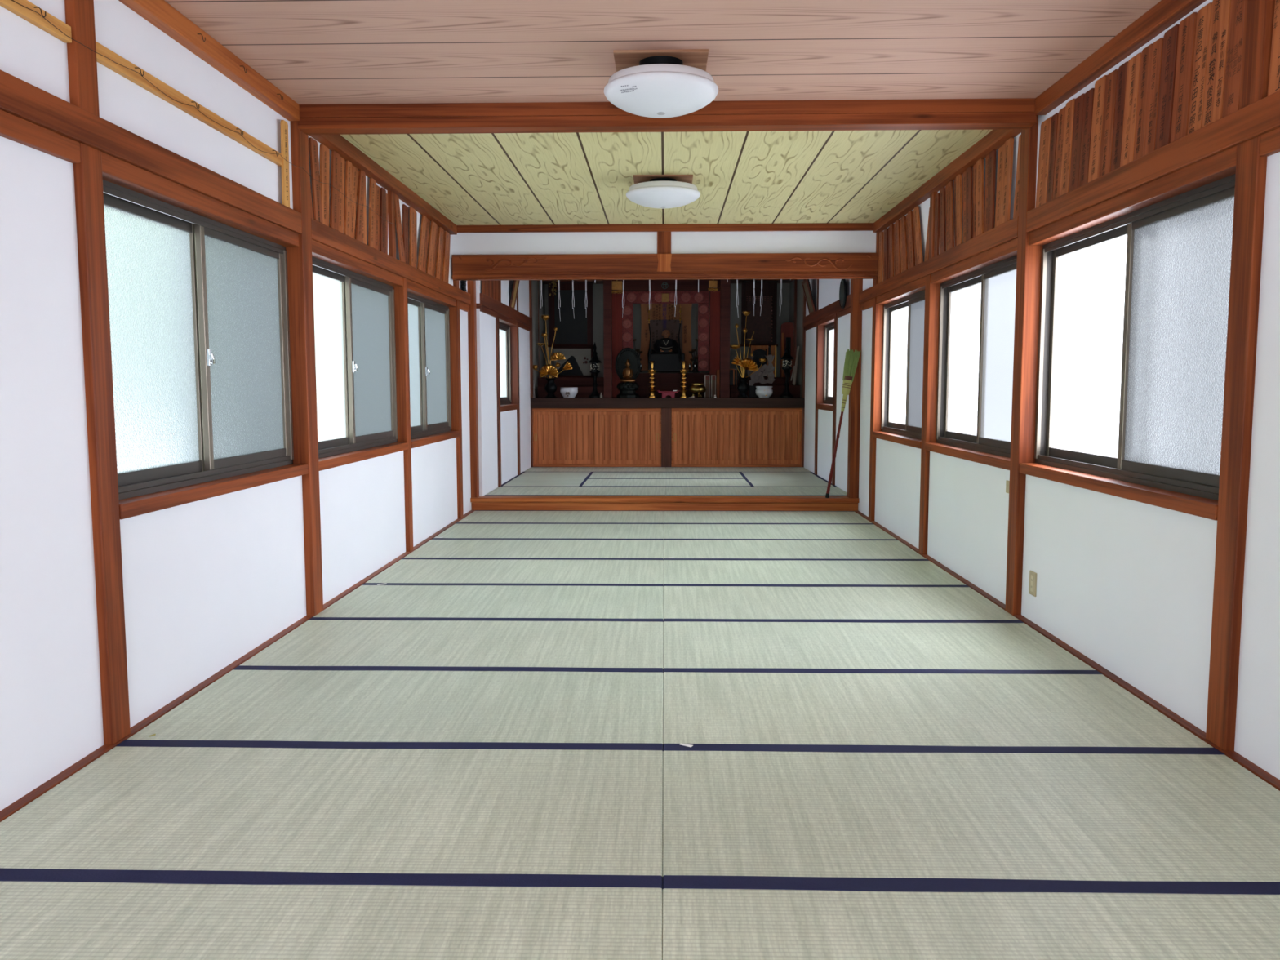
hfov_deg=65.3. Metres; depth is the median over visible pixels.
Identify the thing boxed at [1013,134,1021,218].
plaque
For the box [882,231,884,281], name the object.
plaque
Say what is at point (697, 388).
brass bowl
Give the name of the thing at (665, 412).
post
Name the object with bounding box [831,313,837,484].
post
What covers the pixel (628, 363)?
statue
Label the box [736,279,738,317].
streamer
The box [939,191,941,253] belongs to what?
plaque
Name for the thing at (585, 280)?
streamer
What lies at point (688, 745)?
paper scrap
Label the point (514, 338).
post
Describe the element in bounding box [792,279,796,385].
post
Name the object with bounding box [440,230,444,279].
plaque
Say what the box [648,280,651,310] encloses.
streamer
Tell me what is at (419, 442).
sill
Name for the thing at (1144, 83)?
plaque
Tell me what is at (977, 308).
window
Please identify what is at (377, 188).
plaque
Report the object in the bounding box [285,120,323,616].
post
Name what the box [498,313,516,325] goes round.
board
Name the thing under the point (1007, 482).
wall plate
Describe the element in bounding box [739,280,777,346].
scroll
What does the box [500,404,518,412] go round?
sill
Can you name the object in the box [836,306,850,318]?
board
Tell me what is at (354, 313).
window
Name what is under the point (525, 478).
mat
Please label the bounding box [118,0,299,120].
crown molding
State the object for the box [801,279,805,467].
post
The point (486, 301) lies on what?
rail
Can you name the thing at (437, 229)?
plaque
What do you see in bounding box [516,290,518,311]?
stud
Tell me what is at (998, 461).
sill
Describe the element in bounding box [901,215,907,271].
plaque
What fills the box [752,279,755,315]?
streamer
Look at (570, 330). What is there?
picture
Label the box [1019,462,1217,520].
sill
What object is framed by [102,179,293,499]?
window
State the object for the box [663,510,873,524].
mat
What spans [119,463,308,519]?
sill
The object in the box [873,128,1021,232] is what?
crown molding
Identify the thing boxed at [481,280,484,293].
plaque
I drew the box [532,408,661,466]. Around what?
base cabinet
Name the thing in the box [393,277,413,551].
post
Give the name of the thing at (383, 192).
plaque
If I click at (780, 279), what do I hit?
streamer
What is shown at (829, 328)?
window
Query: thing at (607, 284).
pillar
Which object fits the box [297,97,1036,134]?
beam
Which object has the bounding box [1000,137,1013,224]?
plaque
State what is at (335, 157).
plaque
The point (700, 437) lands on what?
base cabinet
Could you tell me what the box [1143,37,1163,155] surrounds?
plaque
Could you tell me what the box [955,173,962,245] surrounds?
plaque
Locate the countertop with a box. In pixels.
[530,397,804,408]
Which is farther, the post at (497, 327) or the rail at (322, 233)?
the post at (497, 327)
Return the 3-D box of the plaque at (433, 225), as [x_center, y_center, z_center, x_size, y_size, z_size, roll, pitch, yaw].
[-1.659,-1.845,7.939,0.020,0.444,0.415,0,5,-1]
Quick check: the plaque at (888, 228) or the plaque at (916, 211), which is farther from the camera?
the plaque at (888, 228)
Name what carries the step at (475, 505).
on the floor
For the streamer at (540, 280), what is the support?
hanging from the ceiling at (732, 281)
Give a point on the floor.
(663, 664)
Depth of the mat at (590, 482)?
11.15 m
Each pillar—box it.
[603,280,612,397]
[720,279,730,397]
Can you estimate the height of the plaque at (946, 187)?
0.440 m
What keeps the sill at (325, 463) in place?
attached to the wall at (207, 582)
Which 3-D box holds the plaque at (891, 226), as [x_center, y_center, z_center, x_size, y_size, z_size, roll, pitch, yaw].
[2.045,-1.863,8.107,0.023,0.436,0.225,1,5,7]
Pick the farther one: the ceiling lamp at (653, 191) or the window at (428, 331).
the window at (428, 331)
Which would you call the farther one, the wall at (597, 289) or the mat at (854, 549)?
the wall at (597, 289)
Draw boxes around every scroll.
[547,281,594,346]
[640,303,692,370]
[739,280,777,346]
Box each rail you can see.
[0,0,71,42]
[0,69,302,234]
[95,40,282,167]
[311,217,471,305]
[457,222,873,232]
[476,293,532,327]
[803,293,850,326]
[859,216,1017,303]
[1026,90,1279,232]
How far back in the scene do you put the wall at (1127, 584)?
4.15 m
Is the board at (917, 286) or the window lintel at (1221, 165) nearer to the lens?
the window lintel at (1221, 165)
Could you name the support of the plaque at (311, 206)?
on the rail at (322, 233)
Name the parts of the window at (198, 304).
pane, sash rail, sash, sash, pane, sash rail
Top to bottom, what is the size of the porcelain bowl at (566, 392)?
0.142 m
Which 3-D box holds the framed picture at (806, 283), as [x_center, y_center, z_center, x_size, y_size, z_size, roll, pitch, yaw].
[2.095,-2.268,12.367,0.137,0.408,0.400,0,5,1]
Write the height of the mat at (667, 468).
0.051 m
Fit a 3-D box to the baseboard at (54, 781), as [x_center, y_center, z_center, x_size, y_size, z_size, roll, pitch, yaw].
[-1.768,0.829,4.302,0.064,0.059,10.880,0,5,1]
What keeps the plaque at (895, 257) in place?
on the rail at (1007, 231)
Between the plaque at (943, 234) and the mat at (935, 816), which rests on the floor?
the mat at (935, 816)
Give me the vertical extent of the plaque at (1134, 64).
0.422 m
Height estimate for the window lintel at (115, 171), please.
0.066 m
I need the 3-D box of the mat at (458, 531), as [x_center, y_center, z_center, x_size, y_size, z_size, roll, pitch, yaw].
[-0.720,0.448,8.335,1.835,0.051,0.910,0,5,1]
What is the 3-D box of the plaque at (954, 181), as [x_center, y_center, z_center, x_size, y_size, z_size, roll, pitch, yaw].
[2.015,-1.700,6.344,0.021,0.442,0.191,1,5,8]
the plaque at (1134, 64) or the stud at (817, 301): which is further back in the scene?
the stud at (817, 301)
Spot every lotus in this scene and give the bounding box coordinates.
[533,314,573,377]
[729,311,766,377]
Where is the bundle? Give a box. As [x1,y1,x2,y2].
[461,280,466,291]
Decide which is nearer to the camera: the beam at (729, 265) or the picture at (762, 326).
the beam at (729, 265)
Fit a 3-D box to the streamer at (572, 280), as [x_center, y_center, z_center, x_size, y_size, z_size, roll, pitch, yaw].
[-0.836,-2.354,12.481,0.031,0.671,0.017,0,5,1]
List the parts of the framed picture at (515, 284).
frame, frame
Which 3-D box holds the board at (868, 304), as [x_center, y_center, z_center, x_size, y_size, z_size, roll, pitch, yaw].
[2.127,-1.600,9.106,0.116,0.066,0.555,0,5,1]
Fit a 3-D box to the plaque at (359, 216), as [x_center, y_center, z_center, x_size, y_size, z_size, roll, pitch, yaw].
[-1.704,-1.672,6.080,0.020,0.446,0.261,0,5,-3]
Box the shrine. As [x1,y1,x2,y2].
[751,345,776,377]
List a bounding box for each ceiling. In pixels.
[164,0,1161,225]
[542,279,794,284]
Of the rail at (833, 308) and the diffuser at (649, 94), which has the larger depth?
the rail at (833, 308)
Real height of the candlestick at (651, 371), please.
0.486 m
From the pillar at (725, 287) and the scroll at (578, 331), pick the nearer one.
the pillar at (725, 287)
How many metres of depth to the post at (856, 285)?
9.53 m
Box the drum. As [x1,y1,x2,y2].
[839,279,847,308]
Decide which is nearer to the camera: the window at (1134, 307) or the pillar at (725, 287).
the window at (1134, 307)
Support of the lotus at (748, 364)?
on the flower vase at (743, 387)
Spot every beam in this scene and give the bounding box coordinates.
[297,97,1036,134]
[452,253,878,280]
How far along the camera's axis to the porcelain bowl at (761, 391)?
13.24 m
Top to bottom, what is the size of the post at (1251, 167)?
1.992 m
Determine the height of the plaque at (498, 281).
0.400 m
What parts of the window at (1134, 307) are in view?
sash, sash rail, pane, sash, sash rail, pane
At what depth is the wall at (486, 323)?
11.17 m
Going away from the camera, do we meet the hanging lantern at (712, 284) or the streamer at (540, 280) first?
the streamer at (540, 280)
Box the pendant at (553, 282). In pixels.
[548,280,558,296]
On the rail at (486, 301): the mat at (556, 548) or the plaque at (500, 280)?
the plaque at (500, 280)
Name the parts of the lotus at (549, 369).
stem, stem, stem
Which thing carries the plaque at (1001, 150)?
on the rail at (1007, 231)
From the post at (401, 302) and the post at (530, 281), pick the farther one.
the post at (530, 281)
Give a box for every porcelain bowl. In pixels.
[560,386,577,397]
[755,386,773,397]
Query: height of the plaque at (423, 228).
0.442 m
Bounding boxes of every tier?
[537,377,604,386]
[537,386,604,397]
[622,373,709,397]
[729,385,799,397]
[737,377,793,385]
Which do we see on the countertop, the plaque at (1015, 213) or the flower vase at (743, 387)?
the flower vase at (743, 387)
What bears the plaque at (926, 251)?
on the rail at (1007, 231)
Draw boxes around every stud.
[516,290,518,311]
[816,279,818,311]
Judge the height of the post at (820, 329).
1.873 m
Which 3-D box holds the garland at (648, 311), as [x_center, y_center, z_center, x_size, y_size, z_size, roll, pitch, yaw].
[0.130,-2.252,14.124,0.044,1.197,0.043,-4,7,-38]
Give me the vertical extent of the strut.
0.210 m
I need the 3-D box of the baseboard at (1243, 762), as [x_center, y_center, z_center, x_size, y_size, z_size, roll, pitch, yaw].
[1.967,0.832,4.211,0.064,0.059,10.880,0,5,1]
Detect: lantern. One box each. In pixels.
[588,342,601,397]
[611,280,622,293]
[707,279,718,291]
[780,338,794,397]
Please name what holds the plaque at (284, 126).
on the wall beam at (19, 98)
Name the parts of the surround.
gilt plate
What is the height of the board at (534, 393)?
0.400 m
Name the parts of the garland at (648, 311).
tassel cord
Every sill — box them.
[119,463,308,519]
[318,442,408,471]
[410,431,459,448]
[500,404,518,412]
[817,403,832,411]
[872,431,921,448]
[924,442,1010,470]
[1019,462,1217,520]
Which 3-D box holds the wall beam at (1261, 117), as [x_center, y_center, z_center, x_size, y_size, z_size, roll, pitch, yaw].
[1.941,-1.002,1.826,0.132,0.104,6.472,0,5,1]
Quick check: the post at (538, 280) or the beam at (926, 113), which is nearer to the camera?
the beam at (926, 113)
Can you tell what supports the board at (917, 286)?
attached to the wall at (1127, 584)
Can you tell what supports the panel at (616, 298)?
on the countertop
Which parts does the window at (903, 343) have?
sash, sash rail, pane, sash, sash rail, pane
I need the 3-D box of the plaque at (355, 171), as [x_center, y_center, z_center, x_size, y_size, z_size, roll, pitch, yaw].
[-1.719,-1.662,5.978,0.020,0.446,0.262,0,5,-3]
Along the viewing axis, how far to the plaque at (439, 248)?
8.20 m
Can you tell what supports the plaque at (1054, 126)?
on the wall beam at (1261, 117)
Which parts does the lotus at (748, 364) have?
stem, stem, stem, stem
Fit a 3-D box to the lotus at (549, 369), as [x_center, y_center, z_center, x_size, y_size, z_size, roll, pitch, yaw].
[-1.164,-1.775,13.334,0.549,0.854,0.124,0,5,4]
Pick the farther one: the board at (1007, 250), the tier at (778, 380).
the tier at (778, 380)
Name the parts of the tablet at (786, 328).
rail, inscribed panel, rail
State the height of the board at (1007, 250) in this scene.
0.066 m
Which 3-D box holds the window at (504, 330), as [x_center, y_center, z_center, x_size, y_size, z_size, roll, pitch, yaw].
[-1.625,-1.323,11.371,0.104,0.945,1.320,0,5,1]
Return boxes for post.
[64,0,99,116]
[73,142,130,744]
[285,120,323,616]
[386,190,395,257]
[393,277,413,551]
[448,280,463,518]
[466,280,479,497]
[495,312,501,487]
[510,321,520,475]
[528,280,533,466]
[537,280,539,377]
[661,408,671,466]
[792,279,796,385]
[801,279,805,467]
[814,320,825,475]
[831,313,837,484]
[847,279,862,497]
[868,232,884,520]
[918,274,940,554]
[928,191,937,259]
[1004,115,1042,616]
[1205,135,1266,751]
[1239,0,1275,109]
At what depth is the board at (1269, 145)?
3.04 m
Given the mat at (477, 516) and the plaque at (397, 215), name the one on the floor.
the mat at (477, 516)
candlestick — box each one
[648,361,656,397]
[680,360,687,397]
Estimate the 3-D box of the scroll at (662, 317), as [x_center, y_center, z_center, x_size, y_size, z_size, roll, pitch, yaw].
[0.384,-2.198,14.627,0.770,1.174,0.026,0,5,1]
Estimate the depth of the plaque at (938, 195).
6.74 m
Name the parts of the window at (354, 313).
pane, sash rail, sash, sash, pane, sash rail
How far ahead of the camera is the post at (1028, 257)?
5.14 m
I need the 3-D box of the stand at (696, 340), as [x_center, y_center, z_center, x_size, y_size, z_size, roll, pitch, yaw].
[0.769,-1.770,14.204,0.153,0.470,0.100,0,5,1]
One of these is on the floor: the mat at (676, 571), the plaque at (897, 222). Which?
the mat at (676, 571)
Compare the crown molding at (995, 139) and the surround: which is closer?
the crown molding at (995, 139)
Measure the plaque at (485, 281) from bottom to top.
0.396 m
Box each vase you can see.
[544,377,556,397]
[737,377,749,397]
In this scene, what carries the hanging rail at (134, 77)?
attached to the wall at (207, 582)
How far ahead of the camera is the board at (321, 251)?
5.98 m
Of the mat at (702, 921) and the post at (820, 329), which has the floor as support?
the mat at (702, 921)
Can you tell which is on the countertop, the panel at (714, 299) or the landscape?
the panel at (714, 299)
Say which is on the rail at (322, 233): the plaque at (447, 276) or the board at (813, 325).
the plaque at (447, 276)
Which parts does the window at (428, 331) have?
pane, sash rail, sash, sash, pane, sash rail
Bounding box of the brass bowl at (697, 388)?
[688,382,706,397]
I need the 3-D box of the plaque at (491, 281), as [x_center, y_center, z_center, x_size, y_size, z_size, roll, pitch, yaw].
[-1.519,-2.060,10.247,0.024,0.392,0.196,0,5,1]
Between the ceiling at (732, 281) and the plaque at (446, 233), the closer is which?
the plaque at (446, 233)
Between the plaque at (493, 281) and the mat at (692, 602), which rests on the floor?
the mat at (692, 602)
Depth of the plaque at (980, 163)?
5.82 m
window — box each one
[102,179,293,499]
[311,256,397,458]
[407,292,451,439]
[498,321,511,404]
[823,322,834,404]
[880,289,924,439]
[935,255,1017,457]
[1034,173,1235,500]
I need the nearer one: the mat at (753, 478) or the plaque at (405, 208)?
the plaque at (405, 208)
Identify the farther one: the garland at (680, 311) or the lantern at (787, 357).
the garland at (680, 311)
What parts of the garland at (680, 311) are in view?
tassel cord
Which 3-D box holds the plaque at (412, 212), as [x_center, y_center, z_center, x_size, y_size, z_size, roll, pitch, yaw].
[-1.673,-1.784,7.333,0.025,0.436,0.224,0,5,1]
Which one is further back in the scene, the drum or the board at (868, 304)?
the drum
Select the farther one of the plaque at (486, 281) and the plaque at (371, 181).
the plaque at (486, 281)
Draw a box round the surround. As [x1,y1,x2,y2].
[622,291,709,370]
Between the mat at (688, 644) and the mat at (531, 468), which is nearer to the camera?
the mat at (688, 644)
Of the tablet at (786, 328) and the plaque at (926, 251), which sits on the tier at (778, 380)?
the tablet at (786, 328)
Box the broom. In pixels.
[825,348,860,497]
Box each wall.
[0,0,471,810]
[450,231,875,257]
[475,280,545,496]
[544,283,789,377]
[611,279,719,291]
[789,0,1279,779]
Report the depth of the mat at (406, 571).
6.49 m
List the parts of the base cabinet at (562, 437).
sliding door, sliding door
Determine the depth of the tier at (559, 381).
14.05 m
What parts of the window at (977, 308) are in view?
sash, sash rail, pane, sash, sash rail, pane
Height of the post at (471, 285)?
2.600 m
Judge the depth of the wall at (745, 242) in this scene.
8.73 m
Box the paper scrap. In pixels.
[680,743,693,746]
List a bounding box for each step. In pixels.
[470,495,859,502]
[471,502,857,511]
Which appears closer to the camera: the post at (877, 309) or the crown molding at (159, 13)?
the crown molding at (159, 13)
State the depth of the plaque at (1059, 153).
4.69 m
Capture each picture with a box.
[508,280,519,309]
[554,289,586,343]
[746,296,772,341]
[801,279,816,314]
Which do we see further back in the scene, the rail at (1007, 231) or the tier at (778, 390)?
the tier at (778, 390)
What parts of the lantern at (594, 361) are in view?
lamp shade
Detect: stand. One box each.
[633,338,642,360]
[657,390,679,397]
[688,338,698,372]
[749,385,768,397]
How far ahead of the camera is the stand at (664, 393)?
13.38 m
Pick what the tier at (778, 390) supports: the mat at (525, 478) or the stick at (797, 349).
the stick at (797, 349)
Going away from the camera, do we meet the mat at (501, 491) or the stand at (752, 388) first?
the mat at (501, 491)
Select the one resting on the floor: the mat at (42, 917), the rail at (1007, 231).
the mat at (42, 917)
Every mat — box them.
[0,742,662,882]
[0,874,662,959]
[121,667,662,747]
[235,618,663,670]
[311,583,663,620]
[364,558,663,585]
[402,538,663,559]
[432,523,663,538]
[456,510,663,523]
[484,486,666,495]
[501,471,593,486]
[524,466,665,471]
[582,478,751,486]
[588,471,743,478]
[662,670,1218,751]
[662,746,1279,888]
[662,881,1279,959]
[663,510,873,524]
[663,523,897,539]
[663,539,928,559]
[663,559,968,586]
[663,585,1021,621]
[663,619,1097,671]
[665,466,810,471]
[666,486,847,496]
[738,471,836,486]
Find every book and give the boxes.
[703,374,710,397]
[710,374,715,397]
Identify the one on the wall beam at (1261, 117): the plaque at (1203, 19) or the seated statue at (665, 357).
the plaque at (1203, 19)
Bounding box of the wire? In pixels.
[11,0,392,223]
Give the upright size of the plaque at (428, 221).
0.444 m
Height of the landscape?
0.450 m
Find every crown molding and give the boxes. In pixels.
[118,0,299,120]
[308,134,457,235]
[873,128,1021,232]
[1034,0,1206,115]
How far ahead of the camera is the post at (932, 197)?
6.89 m
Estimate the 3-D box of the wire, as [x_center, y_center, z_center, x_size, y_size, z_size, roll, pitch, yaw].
[-1.730,-1.484,4.201,0.026,0.030,5.113,0,5,1]
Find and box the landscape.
[553,346,593,377]
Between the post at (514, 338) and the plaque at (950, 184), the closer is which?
the plaque at (950, 184)
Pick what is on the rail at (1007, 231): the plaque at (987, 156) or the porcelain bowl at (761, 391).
the plaque at (987, 156)
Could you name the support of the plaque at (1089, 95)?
on the wall beam at (1261, 117)
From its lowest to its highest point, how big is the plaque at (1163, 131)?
0.430 m
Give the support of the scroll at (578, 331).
hanging from the ceiling at (732, 281)
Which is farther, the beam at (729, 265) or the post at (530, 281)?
the post at (530, 281)
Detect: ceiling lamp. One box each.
[604,48,718,118]
[626,174,700,208]
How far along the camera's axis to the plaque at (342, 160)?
5.76 m
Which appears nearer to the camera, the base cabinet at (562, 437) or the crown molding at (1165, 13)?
the crown molding at (1165, 13)
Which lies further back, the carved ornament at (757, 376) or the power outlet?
the carved ornament at (757, 376)
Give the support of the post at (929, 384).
attached to the wall at (1127, 584)
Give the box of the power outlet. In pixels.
[1028,570,1036,596]
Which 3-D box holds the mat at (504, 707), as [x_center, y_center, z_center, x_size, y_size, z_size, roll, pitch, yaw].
[-0.830,0.872,3.806,1.835,0.051,0.910,0,5,1]
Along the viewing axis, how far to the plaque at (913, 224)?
7.39 m
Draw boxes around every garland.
[647,306,650,363]
[678,303,681,363]
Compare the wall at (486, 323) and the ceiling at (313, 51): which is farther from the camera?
the wall at (486, 323)
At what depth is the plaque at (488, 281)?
10.01 m
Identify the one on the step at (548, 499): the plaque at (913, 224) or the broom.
the broom
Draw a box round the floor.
[662,664,663,959]
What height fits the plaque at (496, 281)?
0.392 m
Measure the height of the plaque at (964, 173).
0.446 m
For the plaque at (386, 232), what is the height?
0.416 m
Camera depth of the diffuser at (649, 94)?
4.20 m
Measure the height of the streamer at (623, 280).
0.659 m
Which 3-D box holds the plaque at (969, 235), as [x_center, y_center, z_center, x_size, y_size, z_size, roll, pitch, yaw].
[1.995,-1.675,6.051,0.025,0.446,0.190,0,5,1]
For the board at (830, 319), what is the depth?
11.35 m
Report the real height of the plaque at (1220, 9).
0.428 m
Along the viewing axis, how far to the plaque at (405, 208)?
7.18 m
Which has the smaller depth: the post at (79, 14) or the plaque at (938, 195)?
the post at (79, 14)
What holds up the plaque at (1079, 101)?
on the wall beam at (1261, 117)
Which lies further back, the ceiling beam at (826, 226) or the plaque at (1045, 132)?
the ceiling beam at (826, 226)
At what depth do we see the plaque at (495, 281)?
10.40 m
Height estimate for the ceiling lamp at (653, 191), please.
0.195 m
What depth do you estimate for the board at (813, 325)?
12.62 m
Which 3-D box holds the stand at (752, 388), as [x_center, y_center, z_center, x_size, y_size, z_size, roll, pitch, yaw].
[1.620,-1.206,13.608,0.260,0.159,0.070,0,5,1]
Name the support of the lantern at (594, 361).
on the countertop
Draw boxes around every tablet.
[715,369,719,397]
[780,322,793,377]
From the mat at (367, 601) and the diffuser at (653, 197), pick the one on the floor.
the mat at (367, 601)
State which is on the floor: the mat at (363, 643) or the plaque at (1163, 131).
the mat at (363, 643)
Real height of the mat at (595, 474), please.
0.051 m
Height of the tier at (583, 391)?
0.152 m
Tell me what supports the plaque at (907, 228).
on the rail at (1007, 231)
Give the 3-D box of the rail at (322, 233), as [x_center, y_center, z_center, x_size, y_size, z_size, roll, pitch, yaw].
[-1.724,-1.512,7.332,0.132,0.104,4.290,0,5,1]
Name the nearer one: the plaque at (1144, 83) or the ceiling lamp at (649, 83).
the plaque at (1144, 83)
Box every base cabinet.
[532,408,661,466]
[671,408,802,466]
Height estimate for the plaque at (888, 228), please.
0.434 m
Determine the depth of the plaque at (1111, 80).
4.17 m
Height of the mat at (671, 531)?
0.051 m
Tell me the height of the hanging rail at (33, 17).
0.050 m
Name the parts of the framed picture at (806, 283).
frame, frame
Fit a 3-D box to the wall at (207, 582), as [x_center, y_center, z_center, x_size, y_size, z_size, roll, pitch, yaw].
[-1.821,-0.529,4.206,0.090,2.770,10.940,0,5,1]
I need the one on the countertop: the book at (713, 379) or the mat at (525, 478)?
the book at (713, 379)
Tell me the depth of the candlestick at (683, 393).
13.34 m
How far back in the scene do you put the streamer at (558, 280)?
12.49 m
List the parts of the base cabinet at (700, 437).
sliding door, sliding door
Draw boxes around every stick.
[790,365,795,381]
[792,346,799,383]
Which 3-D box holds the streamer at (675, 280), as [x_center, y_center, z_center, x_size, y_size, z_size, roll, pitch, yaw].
[0.447,-2.365,12.448,0.031,0.646,0.017,0,5,1]
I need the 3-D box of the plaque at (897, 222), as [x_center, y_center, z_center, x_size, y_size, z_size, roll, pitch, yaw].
[2.039,-1.841,7.888,0.022,0.434,0.256,1,5,6]
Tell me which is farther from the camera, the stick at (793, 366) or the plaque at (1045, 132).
the stick at (793, 366)
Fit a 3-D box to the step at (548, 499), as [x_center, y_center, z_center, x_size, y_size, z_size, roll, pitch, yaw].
[0.241,0.187,9.740,3.785,0.046,0.218,0,5,1]
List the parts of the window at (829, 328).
sash, sash rail, pane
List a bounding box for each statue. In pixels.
[615,347,640,397]
[648,329,684,372]
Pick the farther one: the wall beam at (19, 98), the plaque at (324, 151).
the plaque at (324, 151)
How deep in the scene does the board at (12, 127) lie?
2.96 m
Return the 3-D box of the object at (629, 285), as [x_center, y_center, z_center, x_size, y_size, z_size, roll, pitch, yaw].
[0.353,-2.760,13.895,1.607,0.255,0.072,0,5,1]
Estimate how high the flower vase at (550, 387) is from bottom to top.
0.264 m
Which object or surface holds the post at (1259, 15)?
on the wall beam at (1261, 117)
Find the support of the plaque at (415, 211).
on the rail at (322, 233)
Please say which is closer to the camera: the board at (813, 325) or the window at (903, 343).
the window at (903, 343)
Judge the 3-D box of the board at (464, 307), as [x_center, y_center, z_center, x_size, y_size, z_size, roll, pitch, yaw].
[-1.685,-1.607,9.246,0.116,0.066,0.460,0,5,1]
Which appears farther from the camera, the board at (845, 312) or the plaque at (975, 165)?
the board at (845, 312)
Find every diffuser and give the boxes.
[604,71,718,118]
[626,186,700,208]
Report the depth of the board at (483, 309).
10.00 m
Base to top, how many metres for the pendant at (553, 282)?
0.590 m
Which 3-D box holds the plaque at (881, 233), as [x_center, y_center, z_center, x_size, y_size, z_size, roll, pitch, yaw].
[2.055,-1.900,8.518,0.025,0.434,0.188,0,5,1]
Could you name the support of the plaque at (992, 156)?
on the rail at (1007, 231)
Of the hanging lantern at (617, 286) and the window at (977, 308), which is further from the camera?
the hanging lantern at (617, 286)
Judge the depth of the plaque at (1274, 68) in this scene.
3.02 m
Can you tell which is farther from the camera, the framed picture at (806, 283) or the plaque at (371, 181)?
the framed picture at (806, 283)
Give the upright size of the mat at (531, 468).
0.051 m
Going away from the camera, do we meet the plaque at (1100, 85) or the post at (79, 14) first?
the post at (79, 14)
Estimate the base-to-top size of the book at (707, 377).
0.305 m
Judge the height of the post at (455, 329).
2.625 m
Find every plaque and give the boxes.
[280,120,289,207]
[308,137,322,222]
[309,176,313,218]
[320,143,329,226]
[329,150,340,231]
[338,156,345,233]
[343,160,352,236]
[351,165,358,238]
[355,169,365,241]
[356,170,366,244]
[368,177,375,248]
[374,184,380,250]
[379,187,386,253]
[385,193,387,254]
[394,193,405,262]
[402,204,408,264]
[408,206,415,266]
[414,211,417,267]
[417,214,426,271]
[422,218,430,272]
[426,220,436,275]
[431,225,438,276]
[435,226,443,279]
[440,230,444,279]
[441,231,448,282]
[446,234,450,283]
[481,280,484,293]
[484,280,486,294]
[486,280,488,295]
[488,280,489,296]
[489,280,491,297]
[491,280,493,297]
[493,280,494,298]
[494,280,496,299]
[496,280,497,300]
[497,280,499,301]
[499,280,501,302]
[878,231,883,283]
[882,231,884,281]
[884,227,888,280]
[888,223,893,277]
[888,227,889,278]
[893,223,896,275]
[894,219,901,274]
[899,218,902,272]
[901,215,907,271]
[906,213,910,268]
[907,210,915,267]
[912,210,917,265]
[913,205,923,264]
[924,208,929,261]
[933,193,940,256]
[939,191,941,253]
[940,186,946,253]
[945,185,948,250]
[946,180,954,249]
[953,178,956,246]
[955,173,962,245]
[962,171,965,242]
[965,165,973,241]
[973,164,976,237]
[976,158,983,235]
[984,154,988,231]
[986,149,995,231]
[995,144,1004,226]
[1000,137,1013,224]
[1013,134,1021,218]
[1035,116,1052,208]
[1046,112,1058,202]
[1052,106,1065,199]
[1059,98,1075,195]
[1069,93,1084,191]
[1078,88,1094,186]
[1088,75,1106,182]
[1098,68,1118,177]
[1110,61,1128,171]
[1120,52,1141,167]
[1133,43,1152,160]
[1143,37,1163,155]
[1154,24,1179,150]
[1170,12,1197,142]
[1187,2,1212,134]
[1201,0,1231,127]
[1222,0,1244,117]
[1267,0,1279,95]
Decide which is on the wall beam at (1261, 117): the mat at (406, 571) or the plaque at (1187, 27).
the plaque at (1187, 27)
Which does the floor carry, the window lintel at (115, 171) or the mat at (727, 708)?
the mat at (727, 708)
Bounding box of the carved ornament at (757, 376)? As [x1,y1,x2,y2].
[746,355,775,386]
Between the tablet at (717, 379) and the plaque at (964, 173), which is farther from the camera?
the tablet at (717, 379)
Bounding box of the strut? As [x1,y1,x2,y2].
[657,231,671,253]
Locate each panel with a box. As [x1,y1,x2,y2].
[612,291,622,397]
[709,291,719,377]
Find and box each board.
[0,109,80,163]
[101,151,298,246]
[311,240,403,286]
[407,279,456,306]
[459,301,469,311]
[476,305,497,317]
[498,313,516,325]
[518,322,530,331]
[533,379,535,397]
[804,321,816,330]
[817,314,834,324]
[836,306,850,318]
[860,298,872,310]
[875,276,925,304]
[930,237,1017,283]
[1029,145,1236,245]
[1259,127,1279,156]
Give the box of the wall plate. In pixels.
[1005,480,1009,493]
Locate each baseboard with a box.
[0,510,475,822]
[854,511,1279,791]
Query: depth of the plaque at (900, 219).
7.80 m
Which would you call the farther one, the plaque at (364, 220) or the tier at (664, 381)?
the tier at (664, 381)
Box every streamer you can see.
[540,280,542,307]
[558,280,560,320]
[572,280,574,319]
[585,280,586,308]
[622,280,624,317]
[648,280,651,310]
[674,280,676,316]
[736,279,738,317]
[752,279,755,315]
[760,279,762,315]
[779,279,782,315]
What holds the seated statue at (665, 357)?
on the tier at (664, 381)
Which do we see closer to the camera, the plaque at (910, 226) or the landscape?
the plaque at (910, 226)
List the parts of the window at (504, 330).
sash rail, pane, sash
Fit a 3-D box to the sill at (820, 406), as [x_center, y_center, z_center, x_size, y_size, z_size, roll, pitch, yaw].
[2.179,-0.835,11.470,0.116,0.065,1.150,0,5,1]

